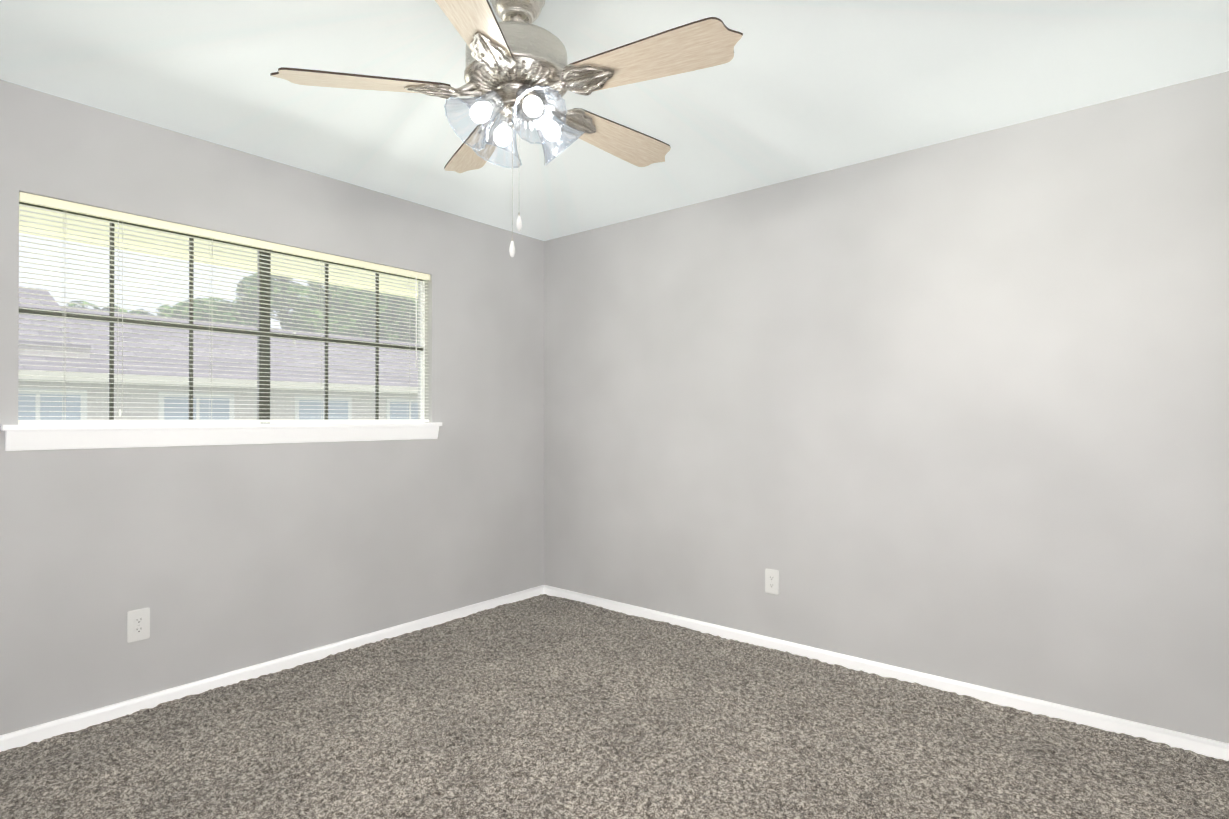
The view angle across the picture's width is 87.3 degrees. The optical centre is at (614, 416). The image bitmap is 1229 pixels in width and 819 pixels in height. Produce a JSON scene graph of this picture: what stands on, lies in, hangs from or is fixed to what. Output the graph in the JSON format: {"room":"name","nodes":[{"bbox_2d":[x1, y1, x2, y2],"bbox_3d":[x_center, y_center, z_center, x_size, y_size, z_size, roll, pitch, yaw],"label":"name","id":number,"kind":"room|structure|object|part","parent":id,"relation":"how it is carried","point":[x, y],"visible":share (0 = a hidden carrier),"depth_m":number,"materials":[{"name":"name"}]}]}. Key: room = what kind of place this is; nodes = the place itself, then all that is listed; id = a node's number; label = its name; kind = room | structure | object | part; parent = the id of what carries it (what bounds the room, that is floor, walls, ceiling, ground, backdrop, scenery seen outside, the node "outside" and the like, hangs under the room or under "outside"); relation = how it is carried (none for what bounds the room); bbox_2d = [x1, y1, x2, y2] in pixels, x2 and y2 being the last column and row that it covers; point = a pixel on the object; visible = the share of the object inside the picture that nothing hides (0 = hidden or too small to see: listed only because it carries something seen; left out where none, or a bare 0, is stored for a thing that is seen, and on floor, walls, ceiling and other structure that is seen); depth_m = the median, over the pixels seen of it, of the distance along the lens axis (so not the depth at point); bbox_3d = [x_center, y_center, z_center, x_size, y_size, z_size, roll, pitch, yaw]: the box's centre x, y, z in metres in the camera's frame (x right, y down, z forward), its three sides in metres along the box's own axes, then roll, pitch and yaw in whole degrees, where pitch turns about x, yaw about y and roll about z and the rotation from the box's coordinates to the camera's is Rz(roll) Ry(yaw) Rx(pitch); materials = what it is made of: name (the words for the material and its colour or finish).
{"room":"empty bedroom","nodes":[
{"label":"empty bedroom","id":0,"kind":"room"},
{"bbox_2d":[0,80,543,735],"bbox_3d":[-1.720,0.003,3.058,0.140,2.440,3.720,0,0,39],"label":"wall","id":1,"kind":"structure","parent":0,"point":[218,560],"depth_m":3.00,"materials":[{"name":"paint"}]},
{"bbox_2d":[127,608,149,642],"bbox_3d":[-1.957,0.859,2.648,0.008,0.128,0.078,0,0,39],"label":"electrical outlet","id":2,"kind":"object","parent":1,"relation":"attached to","point":[138,624],"visible":1,"depth_m":2.65,"materials":[{"name":"white plastic"}]},
{"bbox_2d":[19,205,417,298],"bbox_3d":[-2.001,-0.951,3.292,0.583,0.250,9.720,0,0,39],"label":"eave","id":3,"kind":"object","parent":1,"relation":"attached to","point":[171,244],"depth_m":3.29,"materials":[{"name":"beige"}]},
{"bbox_2d":[18,202,424,424],"bbox_3d":[-1.698,-0.397,3.118,0.040,0.864,1.784,0,0,39],"label":"window","id":4,"kind":"structure","parent":1,"relation":"in","point":[263,412],"depth_m":3.04,"materials":[{"name":"clear glass"}]},
{"bbox_2d":[18,192,429,423],"bbox_3d":[-1.649,-0.398,3.078,0.043,0.858,1.776,0,0,39],"label":"window blind","id":5,"kind":"object","parent":4,"relation":"attached to","point":[96,211],"visible":0.98,"depth_m":2.85,"materials":[{"name":"white plastic"}]},
{"bbox_2d":[1,423,441,450],"bbox_3d":[-1.644,0.083,3.072,0.109,0.095,1.878,0,0,39],"label":"window sill","id":6,"kind":"structure","parent":1,"relation":"attached to","point":[52,437],"depth_m":2.80,"materials":[{"name":"white"}]},
{"bbox_2d":[0,585,543,751],"bbox_3d":[-1.661,1.191,3.005,0.013,0.064,3.720,0,0,39],"label":"baseboard","id":7,"kind":"structure","parent":1,"relation":"attached to","point":[74,723],"depth_m":2.91,"materials":[{"name":"white wood"}]},
{"bbox_2d":[0,0,1228,240],"bbox_3d":[-0.312,-1.272,1.909,3.780,0.100,4.000,0,0,39],"label":"ceiling","id":8,"kind":"structure","parent":0,"point":[796,88],"depth_m":2.33,"materials":[{"name":"paint"}]},
{"bbox_2d":[270,0,742,256],"bbox_3d":[-0.239,-0.844,1.891,1.260,0.756,1.233,0,0,39],"label":"ceiling fan","id":9,"kind":"object","parent":8,"relation":"hanging from","point":[518,70],"visible":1,"depth_m":1.77,"materials":[{"name":"beige wood"}]},
{"bbox_3d":[-0.262,-1.025,1.878,0.597,0.395,0.585,0,0,39],"label":"motor","id":10,"kind":"part","parent":9,"relation":"part of","materials":[{"name":"silver metal"}]},
{"bbox_2d":[544,71,1228,743],"bbox_3d":[0.911,0.004,3.397,3.780,2.440,0.140,0,0,39],"label":"wall","id":11,"kind":"structure","parent":0,"point":[956,409],"depth_m":2.86,"materials":[{"name":"paint"}]},
{"bbox_2d":[765,568,778,594],"bbox_3d":[0.824,0.866,3.369,0.078,0.128,0.008,0,0,39],"label":"electrical outlet","id":12,"kind":"object","parent":11,"relation":"attached to","point":[771,581],"visible":1,"depth_m":3.37,"materials":[{"name":"white plastic"}]},
{"bbox_2d":[544,585,1228,760],"bbox_3d":[0.867,1.192,3.330,3.450,0.064,0.013,0,0,39],"label":"baseboard","id":13,"kind":"structure","parent":11,"relation":"attached to","point":[1170,738],"depth_m":2.85,"materials":[{"name":"white wood"}]},
{"label":"outside","id":14,"kind":"structure","parent":0,"visible":0},
{"bbox_3d":[-27.609,1.760,34.800,79.560,0.100,140.000,0,0,39],"label":"lawn","id":15,"kind":"structure","parent":14,"visible":0},
{"bbox_2d":[67,301,127,312],"bbox_3d":[-21.888,-1.526,26.710,3.882,6.438,4.247,0,0,39],"label":"tree","id":16,"kind":"object","parent":15,"relation":"on","point":[119,310],"depth_m":26.66,"materials":[{"name":"green plant"}]},
{"bbox_2d":[128,298,244,324],"bbox_3d":[-18.585,-1.757,28.128,4.531,6.910,4.696,0,0,39],"label":"tree","id":17,"kind":"object","parent":15,"relation":"on","point":[194,310],"depth_m":26.91,"materials":[{"name":"green plant"}]},
{"bbox_2d":[175,296,256,325],"bbox_3d":[-19.310,-2.129,31.933,5.112,7.683,4.447,0,0,39],"label":"tree","id":18,"kind":"object","parent":15,"relation":"on","point":[234,314],"depth_m":31.16,"materials":[{"name":"green plant"}]},
{"bbox_2d":[18,286,417,424],"bbox_3d":[-9.854,-0.911,24.135,10.560,5.150,54.000,0,0,39],"label":"house","id":19,"kind":"structure","parent":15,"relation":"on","point":[45,374],"depth_m":16.78,"materials":[{"name":"beige"}]},
{"bbox_2d":[236,273,386,336],"bbox_3d":[-14.243,-3.188,31.419,5.871,9.792,6.551,0,0,39],"label":"tree","id":20,"kind":"object","parent":15,"relation":"on","point":[310,304],"depth_m":30.08,"materials":[{"name":"green plant"}]},
{"bbox_2d":[337,290,417,342],"bbox_3d":[-12.378,-3.628,35.621,6.968,10.707,6.834,0,0,39],"label":"tree","id":21,"kind":"object","parent":15,"relation":"on","point":[394,322],"depth_m":33.77,"materials":[{"name":"green plant"}]},
{"bbox_2d":[352,300,414,336],"bbox_3d":[-13.002,-3.018,40.997,7.341,9.535,7.228,0,0,39],"label":"tree","id":22,"kind":"object","parent":15,"relation":"on","point":[406,327],"depth_m":37.66,"materials":[{"name":"green plant"}]},
{"bbox_3d":[-0.312,1.268,1.899,3.780,0.100,4.000,0,0,39],"label":"floor","id":23,"kind":"structure","parent":0,"visible":0},
{"bbox_2d":[0,594,1228,818],"bbox_3d":[-0.312,1.207,1.899,3.500,0.018,3.720,0,0,39],"label":"floor","id":24,"kind":"structure","parent":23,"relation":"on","point":[542,706],"depth_m":2.36,"materials":[{"name":"carpet"}]}
]}

